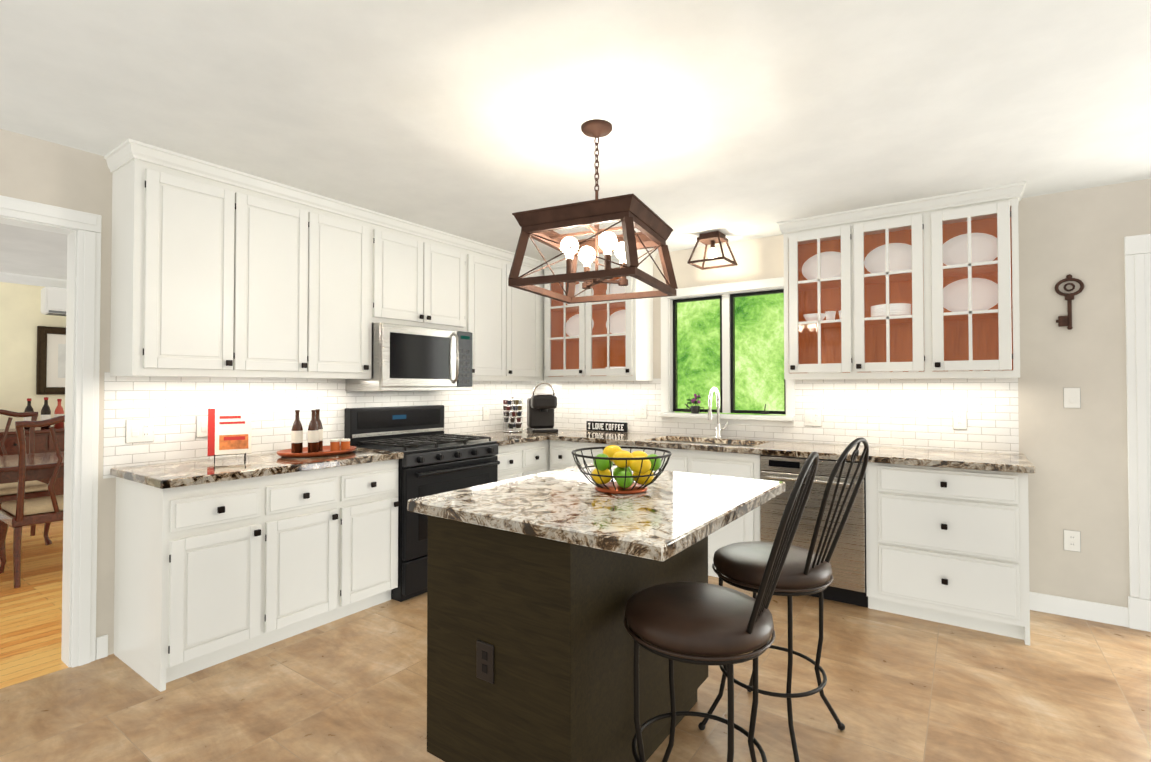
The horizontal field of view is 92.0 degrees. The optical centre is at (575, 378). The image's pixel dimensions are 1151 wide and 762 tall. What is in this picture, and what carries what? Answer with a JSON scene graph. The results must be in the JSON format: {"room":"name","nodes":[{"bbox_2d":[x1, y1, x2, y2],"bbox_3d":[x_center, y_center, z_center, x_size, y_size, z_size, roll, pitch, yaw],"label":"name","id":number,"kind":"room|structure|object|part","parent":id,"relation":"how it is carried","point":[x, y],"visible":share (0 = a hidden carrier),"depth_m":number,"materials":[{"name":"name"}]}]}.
{"room":"kitchen","nodes":[
{"label":"kitchen","id":0,"kind":"room"},
{"bbox_2d":[0,282,65,428],"bbox_3d":[-5.758,0.180,5.587,0.120,2.455,6.250,-1,-1,35],"label":"wall","id":1,"kind":"structure","parent":0,"point":[22,317],"depth_m":5.66,"materials":[{"name":"paint"}]},
{"bbox_2d":[0,272,66,287],"bbox_3d":[-5.678,-1.003,5.550,0.074,0.090,6.010,-1,-1,35],"label":"crown molding","id":2,"kind":"structure","parent":1,"relation":"attached to","point":[29,280],"depth_m":5.70,"materials":[{"name":"white wood"}]},
{"bbox_2d":[36,326,65,394],"bbox_3d":[-5.367,-0.181,6.008,0.042,0.710,0.660,-1,-1,35],"label":"framed art","id":3,"kind":"object","parent":1,"relation":"attached to","point":[51,360],"visible":0.42,"depth_m":5.83,"materials":[{"name":"beige paper"}]},
{"bbox_2d":[41,287,66,315],"bbox_3d":[-5.239,-0.793,6.063,0.198,0.284,0.840,-1,-1,35],"label":"air conditioner","id":4,"kind":"object","parent":1,"relation":"attached to","point":[53,300],"visible":0.31,"depth_m":5.73,"materials":[{"name":"white plastic"}]},
{"bbox_2d":[0,521,68,688],"bbox_3d":[-3.958,1.427,4.303,4.520,0.080,6.250,-1,-1,35],"label":"floor","id":5,"kind":"structure","parent":0,"point":[30,627],"depth_m":3.30,"materials":[{"name":"brown wood"}]},
{"bbox_2d":[0,409,51,544],"bbox_3d":[-4.769,0.831,4.632,0.613,1.135,0.526,-1,-1,35],"label":"dining chair","id":6,"kind":"object","parent":5,"relation":"on","point":[33,489],"visible":0.71,"depth_m":4.65,"materials":[{"name":"brown wood"}]},
{"bbox_2d":[0,451,63,483],"bbox_3d":[-4.560,0.999,3.756,0.970,0.771,2.110,-1,-1,35],"label":"dining table","id":7,"kind":"object","parent":5,"relation":"on","point":[40,466],"depth_m":4.03,"materials":[{"name":"brown wood"}]},
{"bbox_2d":[0,415,64,587],"bbox_3d":[-3.718,0.820,3.980,0.613,1.135,0.526,-1,-1,35],"label":"dining chair","id":8,"kind":"object","parent":5,"relation":"on","point":[19,513],"visible":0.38,"depth_m":3.76,"materials":[{"name":"brown wood"}]},
{"bbox_2d":[0,397,64,508],"bbox_3d":[-5.225,0.803,5.747,0.516,1.214,1.440,-1,-1,35],"label":"sideboard","id":9,"kind":"object","parent":5,"relation":"on","point":[43,441],"visible":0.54,"depth_m":5.46,"materials":[{"name":"brown wood"}]},
{"bbox_2d":[0,129,115,654],"bbox_3d":[-2.191,0.139,3.010,0.120,2.455,6.130,-1,-1,35],"label":"wall","id":10,"kind":"structure","parent":0,"point":[33,169],"depth_m":2.70,"materials":[{"name":"paint"}]},
{"bbox_2d":[0,195,101,667],"bbox_3d":[-2.724,0.276,2.252,0.176,2.157,1.204,-1,-1,35],"label":"door frame","id":11,"kind":"structure","parent":10,"relation":"attached to","point":[81,230],"depth_m":2.65,"materials":[{"name":"white wood"}]},
{"bbox_2d":[108,138,251,377],"bbox_3d":[-2.026,-0.549,2.860,0.325,1.082,0.485,-1,-1,35],"label":"upper cabinet","id":12,"kind":"object","parent":10,"relation":"attached to","point":[218,271],"depth_m":2.72,"materials":[{"name":"white wood"}]},
{"bbox_2d":[248,175,323,378],"bbox_3d":[-1.804,-0.544,3.175,0.325,1.082,0.511,-1,-1,35],"label":"upper cabinet","id":13,"kind":"object","parent":10,"relation":"attached to","point":[288,221],"depth_m":3.14,"materials":[{"name":"white wood"}]},
{"bbox_2d":[103,372,538,478],"bbox_3d":[-1.356,0.253,4.090,0.005,0.522,3.330,-1,-1,35],"label":"tile backsplash","id":14,"kind":"structure","parent":10,"relation":"attached to","point":[174,404],"depth_m":3.32,"materials":[{"name":"white tile"}]},
{"bbox_2d":[125,419,153,442],"bbox_3d":[-2.223,0.269,2.840,0.010,0.119,0.120,-1,-1,35],"label":"outlet","id":15,"kind":"object","parent":14,"relation":"attached to","point":[138,430],"depth_m":2.84,"materials":[{"name":"grey plastic"}]},
{"bbox_2d":[196,416,207,437],"bbox_3d":[-2.056,0.267,3.078,0.010,0.119,0.074,-1,-1,35],"label":"outlet","id":16,"kind":"object","parent":14,"relation":"attached to","point":[201,421],"depth_m":3.07,"materials":[{"name":"grey plastic"}]},
{"bbox_2d":[483,407,488,419],"bbox_3d":[-0.787,0.311,4.887,0.009,0.119,0.074,-1,-1,35],"label":"outlet","id":17,"kind":"object","parent":14,"relation":"attached to","point":[485,409],"depth_m":4.88,"materials":[{"name":"grey plastic"}]},
{"bbox_2d":[320,196,383,378],"bbox_3d":[-1.564,-0.538,3.518,0.325,1.082,0.550,-1,-1,35],"label":"upper cabinet","id":18,"kind":"object","parent":10,"relation":"attached to","point":[352,252],"depth_m":3.47,"materials":[{"name":"white wood"}]},
{"bbox_2d":[384,214,467,331],"bbox_3d":[-1.203,-0.714,4.035,0.325,0.715,0.820,-1,-1,35],"label":"upper cabinet","id":19,"kind":"object","parent":10,"relation":"attached to","point":[426,268],"depth_m":3.94,"materials":[{"name":"white wood"}]},
{"bbox_2d":[345,322,472,390],"bbox_3d":[-1.150,-0.131,3.988,0.454,0.445,0.806,-1,-1,35],"label":"microwave","id":20,"kind":"object","parent":19,"relation":"attached to","point":[409,358],"visible":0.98,"depth_m":3.79,"materials":[{"name":"silver metal"}]},
{"bbox_2d":[468,239,511,380],"bbox_3d":[-0.842,-0.522,4.545,0.325,1.082,0.577,-1,-1,35],"label":"upper cabinet","id":21,"kind":"object","parent":10,"relation":"attached to","point":[489,267],"depth_m":4.49,"materials":[{"name":"white wood"}]},
{"bbox_2d":[512,252,539,381],"bbox_3d":[-0.600,-0.517,4.891,0.325,1.082,0.491,-1,-1,35],"label":"upper cabinet","id":22,"kind":"object","parent":10,"relation":"attached to","point":[525,305],"depth_m":4.86,"materials":[{"name":"white wood"}]},
{"bbox_2d":[540,262,543,380],"bbox_3d":[-0.368,-0.512,5.221,0.325,1.082,0.419,-1,-1,35],"label":"upper cabinet","id":23,"kind":"object","parent":10,"relation":"attached to","point":[542,270],"depth_m":5.06,"materials":[{"name":"white wood"}]},
{"bbox_2d":[0,576,1150,761],"bbox_3d":[0.478,1.378,1.189,6.320,0.080,6.250,-1,-1,35],"label":"floor","id":24,"kind":"structure","parent":0,"point":[896,688],"depth_m":2.34,"materials":[{"name":"beige tile"}]},
{"bbox_2d":[114,473,281,691],"bbox_3d":[-1.891,0.926,2.777,0.614,0.875,0.485,-1,-1,35],"label":"base cabinet","id":25,"kind":"object","parent":24,"relation":"on","point":[220,560],"depth_m":2.58,"materials":[{"name":"white wood"}]},
{"bbox_2d":[110,447,402,488],"bbox_3d":[-1.671,0.467,3.071,0.644,0.038,1.251,-1,-1,35],"label":"countertop","id":26,"kind":"structure","parent":25,"relation":"on","point":[170,475],"depth_m":2.79,"materials":[{"name":"multicoloured stone"}]},
{"bbox_2d":[207,408,251,462],"bbox_3d":[-1.875,0.307,3.019,0.202,0.282,0.132,1,-1,-33],"label":"cookbook","id":27,"kind":"object","parent":26,"relation":"on","point":[229,431],"visible":1,"depth_m":3.03,"materials":[{"name":"beige paper"}]},
{"bbox_2d":[276,409,355,457],"bbox_3d":[-1.529,0.319,3.306,0.331,0.262,0.460,-1,-1,35],"label":"tray","id":28,"kind":"object","parent":26,"relation":"on","point":[315,448],"visible":1,"depth_m":3.25,"materials":[{"name":"orange wood"}]},
{"bbox_2d":[282,465,353,639],"bbox_3d":[-1.672,0.931,3.089,0.614,0.875,0.537,-1,-1,35],"label":"base cabinet","id":29,"kind":"object","parent":24,"relation":"on","point":[318,505],"depth_m":2.98,"materials":[{"name":"white wood"}]},
{"bbox_2d":[354,461,398,612],"bbox_3d":[-1.459,0.935,3.393,0.614,0.875,0.466,-1,-1,35],"label":"base cabinet","id":30,"kind":"object","parent":24,"relation":"on","point":[376,503],"depth_m":3.27,"materials":[{"name":"white wood"}]},
{"bbox_2d":[344,405,499,601],"bbox_3d":[-1.042,0.793,3.898,0.717,1.175,0.822,-1,-1,35],"label":"range","id":31,"kind":"object","parent":24,"relation":"on","point":[435,459],"visible":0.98,"depth_m":3.71,"materials":[{"name":"black metal"}]},
{"bbox_2d":[497,445,529,480],"bbox_3d":[-0.735,0.952,4.424,0.614,0.875,0.382,-1,-1,35],"label":"base cabinet","id":32,"kind":"object","parent":24,"relation":"on","point":[514,460],"depth_m":4.27,"materials":[{"name":"white wood"}]},
{"bbox_2d":[464,429,588,444],"bbox_3d":[-0.474,0.493,4.776,0.644,0.038,1.247,-1,-1,35],"label":"countertop","id":33,"kind":"structure","parent":32,"relation":"on","point":[524,437],"depth_m":4.57,"materials":[{"name":"multicoloured stone"}]},
{"bbox_2d":[503,395,521,432],"bbox_3d":[-0.558,0.314,4.934,0.176,0.322,0.176,-1,-1,35],"label":"pod carousel","id":34,"kind":"object","parent":33,"relation":"on","point":[512,413],"visible":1,"depth_m":4.89,"materials":[{"name":"silver metal"}]},
{"bbox_2d":[527,381,557,432],"bbox_3d":[-0.297,0.253,4.959,0.230,0.446,0.300,0,-1,-15],"label":"coffee maker","id":35,"kind":"object","parent":33,"relation":"on","point":[540,412],"visible":1,"depth_m":4.88,"materials":[{"name":"black plastic"}]},
{"bbox_2d":[530,441,549,474],"bbox_3d":[-0.585,0.955,4.637,0.614,0.875,0.400,-1,-1,35],"label":"base cabinet","id":36,"kind":"object","parent":24,"relation":"on","point":[539,450],"depth_m":4.54,"materials":[{"name":"white wood"}]},
{"bbox_2d":[549,439,580,470],"bbox_3d":[0.088,0.956,4.760,0.336,0.875,0.614,-1,-1,35],"label":"base cabinet","id":37,"kind":"object","parent":24,"relation":"on","point":[561,457],"depth_m":4.53,"materials":[{"name":"white wood"}]},
{"bbox_2d":[407,463,785,761],"bbox_3d":[0.136,0.882,2.041,0.952,0.940,1.101,-1,-1,35],"label":"kitchen island","id":38,"kind":"object","parent":24,"relation":"on","point":[535,582],"visible":0.96,"depth_m":1.72,"materials":[{"name":"wood"}]},
{"bbox_2d":[571,445,671,493],"bbox_3d":[0.169,0.332,2.052,0.369,0.157,0.369,-1,-1,35],"label":"fruit bowl","id":39,"kind":"object","parent":38,"relation":"on","point":[642,465],"visible":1,"depth_m":2.00,"materials":[{"name":"black metal"}]},
{"bbox_2d":[581,443,636,465],"bbox_3d":[0.379,0.953,4.556,0.635,0.875,0.614,-1,-1,35],"label":"base cabinet","id":40,"kind":"object","parent":24,"relation":"on","point":[595,452],"depth_m":4.37,"materials":[{"name":"white wood"}]},
{"bbox_2d":[637,447,696,472],"bbox_3d":[0.776,0.949,4.277,0.595,0.875,0.614,-1,-1,35],"label":"base cabinet","id":41,"kind":"object","parent":24,"relation":"on","point":[679,461],"depth_m":3.94,"materials":[{"name":"white wood"}]},
{"bbox_2d":[624,451,818,761],"bbox_3d":[0.412,0.773,1.630,0.555,1.144,0.439,-1,-1,35],"label":"stool","id":42,"kind":"object","parent":24,"relation":"on","point":[697,623],"visible":1,"depth_m":1.55,"materials":[{"name":"leather"}]},
{"bbox_2d":[697,451,784,577],"bbox_3d":[1.141,0.945,4.021,0.558,0.875,0.614,-1,-1,35],"label":"base cabinet","id":43,"kind":"object","parent":24,"relation":"on","point":[746,528],"depth_m":3.72,"materials":[{"name":"white wood"}]},
{"bbox_2d":[698,437,868,761],"bbox_3d":[0.796,0.781,2.118,0.570,1.144,0.467,-1,-1,35],"label":"stool","id":44,"kind":"object","parent":24,"relation":"on","point":[742,565],"visible":0.85,"depth_m":2.01,"materials":[{"name":"metal"}]},
{"bbox_2d":[760,455,867,607],"bbox_3d":[1.606,0.941,3.660,0.610,0.872,0.670,-1,-1,35],"label":"dishwasher","id":45,"kind":"object","parent":24,"relation":"on","point":[847,561],"visible":0.54,"depth_m":3.37,"materials":[{"name":"silver metal"}]},
{"bbox_2d":[866,463,1029,644],"bbox_3d":[2.179,0.933,3.292,0.745,0.875,0.614,-1,-1,35],"label":"base cabinet","id":46,"kind":"object","parent":24,"relation":"on","point":[947,536],"depth_m":3.02,"materials":[{"name":"white wood"}]},
{"bbox_2d":[549,431,1035,474],"bbox_3d":[1.231,0.480,3.946,3.090,0.038,0.644,-1,-1,35],"label":"countertop","id":47,"kind":"structure","parent":46,"relation":"on","point":[1017,463],"depth_m":3.54,"materials":[{"name":"multicoloured stone"}]},
{"bbox_2d":[586,421,627,432],"bbox_3d":[0.278,0.434,4.973,0.420,0.085,0.026,-1,-1,35],"label":"sign","id":48,"kind":"object","parent":47,"relation":"on","point":[607,426],"visible":1,"depth_m":4.96,"materials":[{"name":"black wood"}]},
{"bbox_2d":[665,439,756,446],"bbox_3d":[0.960,0.603,4.114,0.844,0.226,0.454,-1,-1,35],"label":"sink","id":49,"kind":"object","parent":47,"relation":"in","point":[666,440],"depth_m":4.34,"materials":[{"name":"silver metal"}]},
{"bbox_2d":[708,387,728,438],"bbox_3d":[1.090,0.268,4.260,0.109,0.396,0.217,-1,-1,35],"label":"faucet","id":50,"kind":"object","parent":47,"relation":"on","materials":[{"name":"silver metal"}]},
{"bbox_2d":[0,0,1150,279],"bbox_3d":[-1.371,-1.136,2.527,10.840,0.080,6.250,-1,-1,35],"label":"ceiling","id":51,"kind":"structure","parent":0,"point":[736,120],"depth_m":2.20,"materials":[{"name":"paint"}]},
{"bbox_2d":[508,119,677,303],"bbox_3d":[0.093,-0.737,2.422,0.572,0.719,0.572,0,-1,26],"label":"pendant light","id":52,"kind":"object","parent":51,"relation":"hanging from","point":[630,212],"visible":1,"depth_m":2.29,"materials":[{"name":"brown metal"}]},
{"bbox_2d":[687,231,737,269],"bbox_3d":[1.020,-0.958,4.139,0.280,0.224,0.280,-1,-1,35],"label":"flush ceiling light","id":53,"kind":"object","parent":51,"relation":"attached to","point":[712,239],"visible":1,"depth_m":4.11,"materials":[{"name":"brown metal"}]},
{"bbox_3d":[1.020,-0.924,4.138,0.072,0.090,0.070,-1,-1,35],"label":"ceiling light bulb","id":54,"kind":"part","parent":53,"relation":"part of","materials":[{"name":"white glass"}]},
{"bbox_2d":[653,179,1150,607],"bbox_3d":[2.240,0.150,3.717,6.320,2.455,0.120,-1,-1,35],"label":"wall","id":55,"kind":"structure","parent":0,"point":[1078,459],"depth_m":3.21,"materials":[{"name":"paint"}]},
{"bbox_2d":[542,252,633,380],"bbox_3d":[0.183,-0.517,4.892,0.944,1.082,0.324,-1,-1,35],"label":"upper cabinet","id":56,"kind":"object","parent":55,"relation":"attached to","point":[589,341],"depth_m":4.90,"materials":[{"name":"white wood"}]},
{"bbox_2d":[634,219,797,380],"bbox_3d":[1.071,-0.527,4.269,1.286,1.082,0.324,-1,-1,35],"label":"upper cabinet","id":57,"kind":"object","parent":55,"relation":"attached to","point":[643,308],"depth_m":3.84,"materials":[{"name":"white wood"}]},
{"bbox_2d":[658,277,794,426],"bbox_3d":[1.177,-0.191,4.420,1.090,1.110,0.160,-1,-1,35],"label":"window","id":58,"kind":"structure","parent":55,"relation":"in","point":[727,353],"depth_m":4.44,"materials":[{"name":"black"}]},
{"bbox_2d":[685,393,703,413],"bbox_3d":[0.969,0.205,4.529,0.170,0.164,0.080,-1,-1,35],"label":"potted plant","id":59,"kind":"object","parent":58,"relation":"on","point":[695,409],"visible":0.98,"depth_m":4.51,"materials":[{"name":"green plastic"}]},
{"bbox_2d":[539,378,1018,453],"bbox_3d":[1.140,0.258,4.411,3.720,0.522,0.005,-1,-1,35],"label":"tile backsplash","id":60,"kind":"structure","parent":55,"relation":"attached to","point":[912,413],"depth_m":3.82,"materials":[{"name":"white tile"}]},
{"bbox_2d":[635,405,646,418],"bbox_3d":[0.562,0.289,4.807,0.120,0.119,0.010,-1,-1,35],"label":"outlet","id":61,"kind":"object","parent":60,"relation":"attached to","point":[640,410],"depth_m":4.80,"materials":[{"name":"grey plastic"}]},
{"bbox_2d":[804,410,821,426],"bbox_3d":[1.708,0.288,4.003,0.120,0.119,0.010,-1,-1,35],"label":"outlet","id":62,"kind":"object","parent":60,"relation":"attached to","point":[811,417],"depth_m":4.00,"materials":[{"name":"grey plastic"}]},
{"bbox_2d":[953,411,966,429],"bbox_3d":[2.421,0.264,3.504,0.074,0.119,0.009,-1,-1,35],"label":"outlet","id":63,"kind":"object","parent":60,"relation":"attached to","point":[959,417],"depth_m":3.50,"materials":[{"name":"grey plastic"}]},
{"bbox_2d":[798,182,1021,379],"bbox_3d":[2.040,-0.537,3.589,1.272,1.082,0.324,-1,-1,35],"label":"upper cabinet","id":64,"kind":"object","parent":55,"relation":"attached to","point":[925,288],"depth_m":3.47,"materials":[{"name":"white wood"}]},
{"bbox_2d":[1055,274,1083,329],"bbox_3d":[2.850,-0.439,3.209,0.130,0.321,0.027,-1,-1,35],"label":"decor","id":65,"kind":"object","parent":55,"relation":"attached to","point":[1061,321],"visible":1,"depth_m":3.21,"materials":[{"name":"metal"}]},
{"bbox_2d":[1063,529,1080,551],"bbox_3d":[2.853,0.935,3.196,0.074,0.119,0.009,-1,-1,35],"label":"outlet","id":66,"kind":"object","parent":55,"relation":"attached to","point":[1072,539],"depth_m":3.19,"materials":[{"name":"white plastic"}]},
{"bbox_2d":[1063,388,1080,407],"bbox_3d":[2.859,0.113,3.203,0.074,0.119,0.010,-1,-1,35],"label":"light switch","id":67,"kind":"object","parent":55,"relation":"attached to","point":[1071,396],"depth_m":3.20,"materials":[{"name":"grey plastic"}]},
{"bbox_2d":[1030,592,1128,626],"bbox_3d":[2.860,1.317,3.180,0.443,0.105,0.015,-1,-1,35],"label":"baseboard","id":68,"kind":"structure","parent":55,"relation":"attached to","point":[1088,610],"depth_m":3.16,"materials":[{"name":"white wood"}]},
{"bbox_2d":[1124,234,1150,631],"bbox_3d":[3.857,0.285,2.563,1.928,2.150,0.146,-1,-1,35],"label":"door frame","id":69,"kind":"structure","parent":55,"relation":"attached to","point":[1137,251],"depth_m":3.03,"materials":[{"name":"white wood"}]},
{"label":"outside","id":70,"kind":"structure","parent":0,"visible":0},
{"bbox_2d":[675,293,785,415],"bbox_3d":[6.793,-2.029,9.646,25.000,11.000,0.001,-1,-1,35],"label":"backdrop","id":71,"kind":"structure","parent":70,"point":[768,309],"depth_m":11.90,"materials":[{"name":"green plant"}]}
]}

